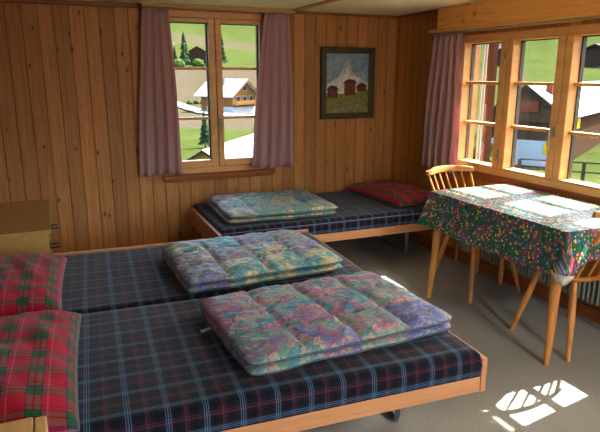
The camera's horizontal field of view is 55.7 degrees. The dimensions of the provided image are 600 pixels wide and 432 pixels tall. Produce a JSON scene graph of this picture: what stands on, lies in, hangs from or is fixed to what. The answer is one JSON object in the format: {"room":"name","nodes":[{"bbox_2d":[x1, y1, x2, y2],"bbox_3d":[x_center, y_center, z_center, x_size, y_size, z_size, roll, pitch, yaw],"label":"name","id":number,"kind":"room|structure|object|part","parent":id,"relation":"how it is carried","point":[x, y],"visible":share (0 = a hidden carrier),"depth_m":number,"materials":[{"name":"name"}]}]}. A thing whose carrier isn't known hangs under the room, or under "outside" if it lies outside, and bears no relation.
{"room":"bedroom","nodes":[
{"label":"bedroom","id":0,"kind":"room"},
{"bbox_2d":[0,2,396,253],"bbox_3d":[-1.001,-0.683,4.779,4.510,2.030,0.240,-6,15,-23],"label":"wall","id":1,"kind":"structure","parent":0,"point":[70,74],"depth_m":4.46,"materials":[{"name":"brown wood"}]},
{"bbox_2d":[0,0,141,8],"bbox_3d":[-1.995,-1.511,3.972,1.740,0.035,0.030,-6,15,-23],"label":"trim","id":2,"kind":"structure","parent":1,"relation":"attached to","point":[52,2],"depth_m":4.13,"materials":[{"name":"brown wood"}]},
{"bbox_2d":[137,2,295,13],"bbox_3d":[-0.626,-1.645,4.500,1.285,0.028,0.135,-6,15,-23],"label":"trim","id":3,"kind":"structure","parent":1,"relation":"attached to","point":[145,4],"depth_m":4.45,"materials":[{"name":"brown wood"}]},
{"bbox_2d":[142,6,291,182],"bbox_3d":[-0.662,-0.995,4.739,1.220,1.364,0.206,-6,15,-23],"label":"window","id":4,"kind":"structure","parent":1,"relation":"in","point":[217,164],"depth_m":4.72,"materials":[{"name":"brown wood"}]},
{"bbox_2d":[139,7,182,176],"bbox_3d":[-1.118,-0.950,4.439,0.340,1.284,0.046,-6,15,-23],"label":"curtain","id":5,"kind":"object","parent":4,"relation":"hanging from","point":[159,133],"visible":1,"depth_m":4.45,"materials":[{"name":"pink fabric"}]},
{"bbox_3d":[-0.891,-0.994,4.650,0.409,1.193,0.070,-6,15,-23],"label":"sash","id":6,"kind":"part","parent":4,"relation":"part of","materials":[{"name":"brown wood"}]},
{"bbox_3d":[-0.623,-1.630,4.490,1.220,0.011,0.011,-6,15,-23],"label":"curtain rail","id":7,"kind":"part","parent":4,"relation":"part of","materials":[{"name":"brown wood"}]},
{"bbox_3d":[-0.672,-0.346,4.845,0.980,0.055,0.054,-6,15,-23],"label":"sill","id":8,"kind":"part","parent":4,"relation":"part of","materials":[{"name":"brown wood"}]},
{"bbox_3d":[-0.661,-0.763,4.739,0.021,0.145,0.058,-6,15,-23],"label":"handle","id":9,"kind":"part","parent":4,"relation":"part of","materials":[{"name":"metal"}]},
{"bbox_3d":[-0.505,-1.034,4.815,0.423,1.193,0.070,-6,15,-23],"label":"sash","id":10,"kind":"part","parent":4,"relation":"part of","materials":[{"name":"brown wood"}]},
{"bbox_2d":[252,13,293,168],"bbox_3d":[-0.234,-1.043,4.813,0.384,1.284,0.053,-6,15,-23],"label":"curtain","id":11,"kind":"object","parent":4,"relation":"hanging from","point":[273,119],"visible":1,"depth_m":4.83,"materials":[{"name":"pink fabric"}]},
{"bbox_2d":[294,11,396,18],"bbox_3d":[0.415,-1.773,5.003,1.050,0.022,0.022,-6,15,-23],"label":"trim","id":12,"kind":"structure","parent":1,"relation":"attached to","point":[297,12],"depth_m":4.98,"materials":[{"name":"brown wood"}]},
{"bbox_2d":[320,47,375,119],"bbox_3d":[0.434,-1.200,5.140,0.544,0.628,0.042,-6,15,-23],"label":"framed painting","id":13,"kind":"object","parent":1,"relation":"attached to","point":[347,74],"visible":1,"depth_m":5.15,"materials":[{"name":"paint"}]},
{"bbox_2d":[82,0,481,15],"bbox_3d":[0.330,-0.999,1.579,4.510,0.120,6.860,-6,15,-23],"label":"ceiling","id":14,"kind":"structure","parent":0,"point":[371,7],"depth_m":4.36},
{"bbox_2d":[293,0,340,10],"bbox_3d":[1.220,-1.010,1.902,0.055,0.014,6.244,-6,15,-23],"label":"trim","id":15,"kind":"structure","parent":14,"relation":"attached to","point":[325,1],"depth_m":4.31,"materials":[{"name":"brown wood"}]},
{"bbox_2d":[299,234,599,431],"bbox_3d":[0.330,1.079,2.093,4.510,0.100,6.860,-6,15,-23],"label":"floor","id":16,"kind":"structure","parent":0,"point":[521,394],"depth_m":3.14,"materials":[{"name":"carpet"}]},
{"bbox_2d":[0,416,47,431],"bbox_3d":[-0.837,0.913,1.351,0.486,0.578,0.492,-6,15,-23],"label":"stand","id":17,"kind":"object","parent":16,"relation":"on","point":[23,425],"visible":1,"depth_m":1.54,"materials":[{"name":"brown wood"}]},
{"bbox_3d":[-0.628,0.892,1.441,0.030,0.575,0.485,-6,15,-23],"label":"panel","id":18,"kind":"part","parent":17,"relation":"part of","materials":[{"name":"brown wood"}]},
{"bbox_2d":[0,200,59,254],"bbox_3d":[-2.059,0.298,3.834,0.817,0.580,0.950,-6,15,-23],"label":"chest","id":19,"kind":"object","parent":16,"relation":"on","point":[25,227],"visible":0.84,"depth_m":3.56,"materials":[{"name":"brown wood"}]},
{"bbox_2d":[54,229,362,313],"bbox_3d":[-0.712,0.509,3.232,2.030,0.469,0.972,-5,15,-20],"label":"bed","id":20,"kind":"object","parent":16,"relation":"on","point":[97,280],"visible":0.3,"depth_m":2.97,"materials":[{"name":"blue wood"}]},
{"bbox_2d":[0,252,67,316],"bbox_3d":[-1.429,0.308,2.787,0.506,0.130,0.844,-5,15,-19],"label":"pillow","id":21,"kind":"object","parent":20,"relation":"on","point":[29,281],"visible":0.92,"depth_m":2.65,"materials":[{"name":"red fabric"}]},
{"bbox_3d":[-0.875,0.260,3.629,1.979,0.177,0.025,-5,15,-20],"label":"rail","id":22,"kind":"part","parent":20,"relation":"part of","materials":[{"name":"brown wood"}]},
{"bbox_2d":[161,229,342,292],"bbox_3d":[-0.286,0.223,3.190,0.888,0.099,0.725,-6,15,-24],"label":"duvet","id":23,"kind":"object","parent":20,"relation":"on","point":[225,262],"visible":1,"depth_m":3.03,"materials":[{"name":"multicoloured fabric"}]},
{"bbox_3d":[0.229,0.302,3.537,0.025,0.145,0.970,-5,15,-20],"label":"footboard","id":24,"kind":"part","parent":20,"relation":"part of","materials":[{"name":"brown wood"}]},
{"bbox_2d":[78,296,487,431],"bbox_3d":[-0.381,0.726,2.355,2.030,0.469,0.947,-5,15,-20],"label":"bed","id":25,"kind":"object","parent":16,"relation":"on","point":[148,368],"visible":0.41,"depth_m":2.05,"materials":[{"name":"blue fabric"}]},
{"bbox_2d":[0,310,81,431],"bbox_3d":[-1.044,0.503,1.997,0.506,0.131,0.904,-5,15,-20],"label":"pillow","id":26,"kind":"object","parent":25,"relation":"on","point":[39,349],"visible":0.98,"depth_m":1.88,"materials":[{"name":"red fabric"}]},
{"bbox_2d":[199,271,453,375],"bbox_3d":[0.076,0.411,2.421,0.956,0.102,0.679,-7,15,-25],"label":"duvet","id":27,"kind":"object","parent":25,"relation":"on","point":[267,330],"visible":1,"depth_m":2.28,"materials":[{"name":"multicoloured fabric"}]},
{"bbox_3d":[-0.224,0.742,1.916,1.979,0.065,0.022,-5,15,-19],"label":"rail","id":28,"kind":"part","parent":25,"relation":"part of","materials":[{"name":"brown wood"}]},
{"bbox_3d":[0.355,0.714,2.693,0.033,0.330,0.487,-5,15,-20],"label":"leg frame","id":29,"kind":"part","parent":25,"relation":"part of","materials":[{"name":"grey metal"}]},
{"bbox_3d":[0.560,0.519,2.660,0.025,0.145,0.945,-5,15,-20],"label":"footboard","id":30,"kind":"part","parent":25,"relation":"part of","materials":[{"name":"brown wood"}]},
{"bbox_2d":[190,191,432,252],"bbox_3d":[0.154,0.134,4.748,1.945,0.469,0.952,-6,15,-22],"label":"bed","id":31,"kind":"object","parent":16,"relation":"on","point":[358,215],"visible":0.41,"depth_m":4.39,"materials":[{"name":"blue fabric"}]},
{"bbox_3d":[-0.733,0.098,4.362,0.025,0.145,0.950,-6,15,-22],"label":"footboard","id":32,"kind":"part","parent":31,"relation":"part of","materials":[{"name":"brown wood"}]},
{"bbox_2d":[207,189,337,223],"bbox_3d":[-0.232,-0.093,4.469,0.888,0.098,0.767,-5,15,-20],"label":"duvet","id":33,"kind":"object","parent":31,"relation":"on","point":[249,207],"visible":1,"depth_m":4.27,"materials":[{"name":"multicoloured fabric"}]},
{"bbox_3d":[0.330,0.148,4.314,1.894,0.065,0.022,-6,15,-22],"label":"rail","id":34,"kind":"part","parent":31,"relation":"part of","materials":[{"name":"brown wood"}]},
{"bbox_2d":[346,180,429,206],"bbox_3d":[0.829,-0.229,5.004,0.506,0.108,0.844,-7,15,-26],"label":"pillow","id":35,"kind":"object","parent":31,"relation":"on","point":[396,193],"visible":0.9,"depth_m":4.83,"materials":[{"name":"red fabric"}]},
{"bbox_3d":[0.836,0.118,5.101,0.033,0.330,0.489,-6,15,-22],"label":"leg frame","id":36,"kind":"part","parent":31,"relation":"part of","materials":[{"name":"grey metal"}]},
{"bbox_2d":[426,165,520,302],"bbox_3d":[1.225,0.096,4.109,0.488,0.846,0.613,-7,16,-26],"label":"spindle chair","id":37,"kind":"object","parent":16,"relation":"on","point":[475,252],"visible":0.49,"depth_m":4.13,"materials":[{"name":"brown wood"}]},
{"bbox_3d":[1.021,0.300,4.147,0.151,0.432,0.036,5,15,18],"label":"leg","id":38,"kind":"part","parent":37,"relation":"part of","materials":[{"name":"brown wood"}]},
{"bbox_3d":[1.106,-0.347,4.238,0.454,0.049,0.092,-7,16,-26],"label":"rail","id":39,"kind":"part","parent":37,"relation":"part of","materials":[{"name":"brown wood"}]},
{"bbox_3d":[1.172,0.370,3.861,0.036,0.432,0.151,4,14,16],"label":"leg","id":40,"kind":"part","parent":37,"relation":"part of","materials":[{"name":"brown wood"}]},
{"bbox_3d":[1.354,0.259,4.313,0.036,0.432,0.151,4,14,16],"label":"leg","id":41,"kind":"part","parent":37,"relation":"part of","materials":[{"name":"brown wood"}]},
{"bbox_3d":[1.506,0.329,4.027,0.151,0.432,0.036,5,15,18],"label":"leg","id":42,"kind":"part","parent":37,"relation":"part of","materials":[{"name":"brown wood"}]},
{"bbox_2d":[426,229,561,365],"bbox_3d":[1.405,0.290,3.532,0.686,0.743,1.122,-6,15,-23],"label":"table","id":43,"kind":"object","parent":16,"relation":"on","point":[555,287],"visible":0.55,"depth_m":3.00,"materials":[{"name":"brown wood"}]},
{"bbox_3d":[0.930,0.219,3.865,0.094,0.720,0.060,7,16,27],"label":"leg","id":44,"kind":"part","parent":43,"relation":"part of","materials":[{"name":"brown wood"}]},
{"bbox_3d":[1.485,0.162,4.096,0.060,0.719,0.074,-6,15,-23],"label":"leg","id":45,"kind":"part","parent":43,"relation":"part of","materials":[{"name":"brown wood"}]},
{"bbox_2d":[417,184,599,285],"bbox_3d":[1.400,0.066,3.443,0.822,0.278,1.311,-6,15,-23],"label":"tablecloth","id":46,"kind":"object","parent":43,"relation":"on","point":[538,230],"visible":0.99,"depth_m":3.25,"materials":[{"name":"multicoloured fabric"}]},
{"bbox_3d":[1.334,0.440,2.971,0.060,0.720,0.094,4,14,14],"label":"leg","id":47,"kind":"part","parent":43,"relation":"part of","materials":[{"name":"brown wood"}]},
{"bbox_2d":[509,211,599,361],"bbox_3d":[1.608,0.313,3.173,0.558,0.874,0.593,-6,15,-22],"label":"spindle chair","id":48,"kind":"object","parent":16,"relation":"on","point":[590,272],"visible":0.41,"depth_m":3.07,"materials":[{"name":"brown wood"}]},
{"bbox_3d":[1.343,0.492,3.370,0.151,0.432,0.036,6,15,23],"label":"leg","id":49,"kind":"part","parent":48,"relation":"part of","materials":[{"name":"brown wood"}]},
{"bbox_3d":[1.688,0.457,3.510,0.036,0.432,0.151,5,15,20],"label":"leg","id":50,"kind":"part","parent":48,"relation":"part of","materials":[{"name":"brown wood"}]},
{"bbox_3d":[1.470,0.565,3.074,0.114,0.432,0.117,-6,15,-22],"label":"leg","id":51,"kind":"part","parent":48,"relation":"part of","materials":[{"name":"brown wood"}]},
{"bbox_3d":[1.575,0.292,3.249,0.425,0.032,0.400,-6,15,-22],"label":"seat","id":52,"kind":"part","parent":48,"relation":"part of","materials":[{"name":"brown wood"}]},
{"bbox_3d":[1.704,-0.032,2.850,0.558,0.049,0.092,-6,15,-22],"label":"rail","id":53,"kind":"part","parent":48,"relation":"part of","materials":[{"name":"brown wood"}]},
{"bbox_2d":[391,12,599,308],"bbox_3d":[2.285,-0.161,2.671,0.240,2.030,6.380,-6,15,-23],"label":"wall","id":54,"kind":"structure","parent":0,"point":[414,43],"depth_m":5.06,"materials":[{"name":"brown wood"}]},
{"bbox_2d":[396,9,437,17],"bbox_3d":[1.023,-1.748,4.901,0.022,0.022,0.658,-6,15,-23],"label":"trim","id":55,"kind":"structure","parent":54,"relation":"attached to","point":[434,10],"depth_m":4.90,"materials":[{"name":"brown wood"}]},
{"bbox_2d":[397,231,599,323],"bbox_3d":[2.166,0.793,2.853,0.020,0.090,6.380,-6,15,-23],"label":"baseboard","id":56,"kind":"structure","parent":54,"relation":"attached to","point":[587,311],"depth_m":4.19,"materials":[{"name":"brown wood"}]},
{"bbox_2d":[429,0,599,33],"bbox_3d":[2.259,-0.970,2.116,0.085,0.194,5.770,-6,15,-23],"label":"trim","id":57,"kind":"structure","parent":54,"relation":"attached to","point":[484,13],"depth_m":3.90,"materials":[{"name":"brown wood"}]},
{"bbox_2d":[432,16,599,204],"bbox_3d":[2.223,-0.387,2.503,0.200,1.119,5.230,-6,15,-23],"label":"window","id":58,"kind":"structure","parent":54,"relation":"in","point":[562,132],"depth_m":3.90,"materials":[{"name":"brown wood"}]},
{"bbox_2d":[421,33,462,173],"bbox_3d":[1.155,-0.913,4.640,0.054,1.088,0.476,-6,15,-23],"label":"curtain","id":59,"kind":"object","parent":58,"relation":"hanging from","point":[443,101],"visible":0.96,"depth_m":4.61,"materials":[{"name":"pink fabric"}]},
{"bbox_3d":[1.407,-0.860,4.360,0.097,0.923,0.501,-6,15,-23],"label":"sash","id":60,"kind":"part","parent":58,"relation":"part of","materials":[{"name":"brown wood"}]},
{"bbox_3d":[2.139,-0.913,2.334,0.016,0.016,5.230,-6,15,-23],"label":"curtain rail","id":61,"kind":"part","parent":58,"relation":"part of","materials":[{"name":"brown wood"}]},
{"bbox_3d":[1.678,-0.155,3.771,0.011,0.059,2.220,-6,15,-23],"label":"sill","id":62,"kind":"part","parent":58,"relation":"part of","materials":[{"name":"brown wood"}]},
{"bbox_3d":[1.611,-0.748,3.909,0.097,0.923,0.502,-6,15,-23],"label":"sash","id":63,"kind":"part","parent":58,"relation":"part of","materials":[{"name":"brown wood"}]},
{"bbox_3d":[1.636,-0.509,3.711,0.058,0.145,0.021,-6,15,-23],"label":"handle","id":64,"kind":"part","parent":58,"relation":"part of","materials":[{"name":"metal"}]},
{"bbox_3d":[1.815,-0.637,3.458,0.097,0.923,0.500,-6,15,-23],"label":"sash","id":65,"kind":"part","parent":58,"relation":"part of","materials":[{"name":"brown wood"}]},
{"bbox_2d":[455,240,599,305],"bbox_3d":[1.747,0.344,3.676,0.055,0.565,2.241,-6,15,-23],"label":"radiator","id":66,"kind":"object","parent":54,"relation":"attached to","point":[588,291],"visible":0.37,"depth_m":3.84,"materials":[{"name":"metal"}]},
{"bbox_3d":[2.439,-1.987,3.087,0.720,0.425,7.400,-6,15,-23],"label":"roof eave","id":67,"kind":"object","parent":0,"visible":0},
{"bbox_2d":[475,44,488,160],"bbox_3d":[1.558,0.241,5.167,0.016,4.850,0.051,-6,15,-23],"label":"downpipe","id":68,"kind":"object","parent":67,"relation":"attached to","point":[486,45],"visible":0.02,"depth_m":4.86,"materials":[{"name":"white metal"}]},
{"label":"outside","id":69,"kind":"structure","parent":0,"visible":0},
{"bbox_2d":[170,23,599,184],"bbox_3d":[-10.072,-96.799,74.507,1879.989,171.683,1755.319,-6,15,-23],"label":"ground","id":70,"kind":"structure","parent":69,"point":[540,58],"depth_m":138.30,"materials":[{"name":"green plant"}]},
{"bbox_2d":[173,47,176,59],"bbox_3d":[-53.214,-68.139,241.466,3.172,8.300,3.417,-6,15,-23],"label":"spruce","id":71,"kind":"object","parent":70,"relation":"on","point":[174,50],"visible":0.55,"depth_m":240.77,"materials":[{"name":"green plant"}]},
{"bbox_2d":[174,59,184,66],"bbox_3d":[-49.770,-62.408,233.291,5.378,4.164,5.067,-6,15,-23],"label":"bush","id":72,"kind":"object","parent":70,"relation":"on","point":[178,62],"visible":0.77,"depth_m":231.60,"materials":[{"name":"green plant"}]},
{"bbox_2d":[179,32,190,62],"bbox_3d":[-49.079,-71.125,241.184,4.599,14.300,5.512,-6,15,-23],"label":"spruce","id":73,"kind":"object","parent":70,"relation":"on","point":[184,57],"visible":0.96,"depth_m":240.59,"materials":[{"name":"green plant"}]},
{"bbox_2d":[185,46,205,64],"bbox_3d":[-45.269,-69.901,250.594,12.200,9.470,10.310,-2,14,-8],"label":"barn","id":74,"kind":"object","parent":70,"relation":"on","point":[196,52],"visible":0.48,"depth_m":246.06,"materials":[{"name":"brown wood"}]},
{"bbox_2d":[192,58,204,66],"bbox_3d":[-42.759,-64.011,238.277,5.617,4.164,5.348,-6,15,-23],"label":"bush","id":75,"kind":"object","parent":70,"relation":"on","point":[198,62],"visible":0.83,"depth_m":236.52,"materials":[{"name":"green plant"}]},
{"bbox_2d":[198,112,208,147],"bbox_3d":[-9.092,-8.118,54.126,1.402,3.900,1.359,-6,15,-23],"label":"spruce","id":76,"kind":"object","parent":70,"relation":"on","point":[204,139],"visible":0.78,"depth_m":53.84,"materials":[{"name":"green plant"}]},
{"bbox_2d":[187,134,252,159],"bbox_3d":[-3.780,-5.019,50.876,6.000,5.800,25.110,3,14,13],"label":"outbuilding","id":77,"kind":"structure","parent":70,"relation":"on","point":[243,146],"depth_m":42.78,"materials":[{"name":"white"}]},
{"bbox_2d":[221,34,227,62],"bbox_3d":[-33.808,-71.951,243.494,5.882,15.300,6.057,-6,15,-23],"label":"spruce","id":78,"kind":"object","parent":70,"relation":"on","point":[224,60],"visible":0.37,"depth_m":243.01,"materials":[{"name":"green plant"}]},
{"bbox_2d":[193,78,256,113],"bbox_3d":[-17.686,-28.745,140.505,13.710,10.700,10.600,11,17,37],"label":"chalet","id":79,"kind":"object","parent":70,"relation":"on","point":[239,95],"visible":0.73,"depth_m":136.67,"materials":[{"name":"white"}]},
{"bbox_3d":[-12.565,-27.434,136.665,0.080,0.800,8.000,11,17,37],"label":"balcony rail","id":80,"kind":"part","parent":79,"relation":"part of","materials":[{"name":"brown wood"}]},
{"bbox_2d":[473,134,492,160],"bbox_3d":[10.905,-3.959,36.206,3.336,2.636,3.329,-6,15,-23],"label":"bush","id":81,"kind":"object","parent":70,"relation":"on","point":[475,135],"visible":0.08,"depth_m":35.07,"materials":[{"name":"green plant"}]},
{"bbox_2d":[480,43,498,162],"bbox_3d":[1.700,0.184,5.395,0.050,4.850,0.070,-6,15,-23],"label":"post","id":82,"kind":"object","parent":70,"relation":"on","point":[493,48],"visible":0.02,"depth_m":5.08,"materials":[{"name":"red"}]},
{"bbox_2d":[485,45,500,65],"bbox_3d":[41.028,-31.731,114.853,6.200,5.670,7.310,2,14,6],"label":"barn","id":83,"kind":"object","parent":70,"relation":"on","point":[499,50],"visible":0.13,"depth_m":112.20,"materials":[{"name":"brown"}]},
{"bbox_2d":[483,81,599,166],"bbox_3d":[24.199,-8.175,49.333,5.400,6.810,32.900,10,17,36],"label":"chalet","id":84,"kind":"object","parent":70,"relation":"on","point":[535,101],"visible":0.41,"depth_m":37.01,"materials":[{"name":"white"}]},
{"bbox_2d":[517,158,599,181],"bbox_3d":[13.268,-1.940,26.659,5.808,1.205,0.278,8,16,28],"label":"fence","id":85,"kind":"object","parent":70,"relation":"on","point":[582,172],"visible":0.52,"depth_m":26.72,"materials":[{"name":"black wood"}]},
{"bbox_3d":[10.780,-2.233,27.955,0.120,1.150,0.120,-6,15,-23],"label":"post","id":86,"kind":"part","parent":85,"relation":"part of","materials":[{"name":"brown"}]},
{"bbox_3d":[11.413,-2.281,27.611,1.422,0.079,0.080,7,16,26],"label":"rail","id":87,"kind":"part","parent":85,"relation":"part of","materials":[{"name":"brown"}]},
{"bbox_3d":[11.413,-2.718,27.503,1.422,0.079,0.080,7,16,26],"label":"rail","id":88,"kind":"part","parent":85,"relation":"part of","materials":[{"name":"brown"}]},
{"bbox_3d":[13.313,-1.935,26.700,0.120,1.150,0.120,-6,15,-23],"label":"post","id":89,"kind":"part","parent":85,"relation":"part of","materials":[{"name":"brown"}]},
{"bbox_2d":[584,44,599,66],"bbox_3d":[58.385,-29.630,107.725,10.310,5.670,9.200,-9,17,-33],"label":"barn","id":90,"kind":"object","parent":70,"relation":"on","point":[592,56],"visible":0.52,"depth_m":105.47,"materials":[{"name":"brown"}]},
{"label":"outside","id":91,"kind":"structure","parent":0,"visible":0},
{"bbox_2d":[178,102,254,115],"bbox_3d":[-15.435,-28.723,142.953,39.555,4.545,62.668,-6,15,-23],"label":"gravel","id":92,"kind":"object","parent":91,"point":[185,106],"visible":0.26,"depth_m":144.28,"materials":[{"name":"white gravel"}]}
]}

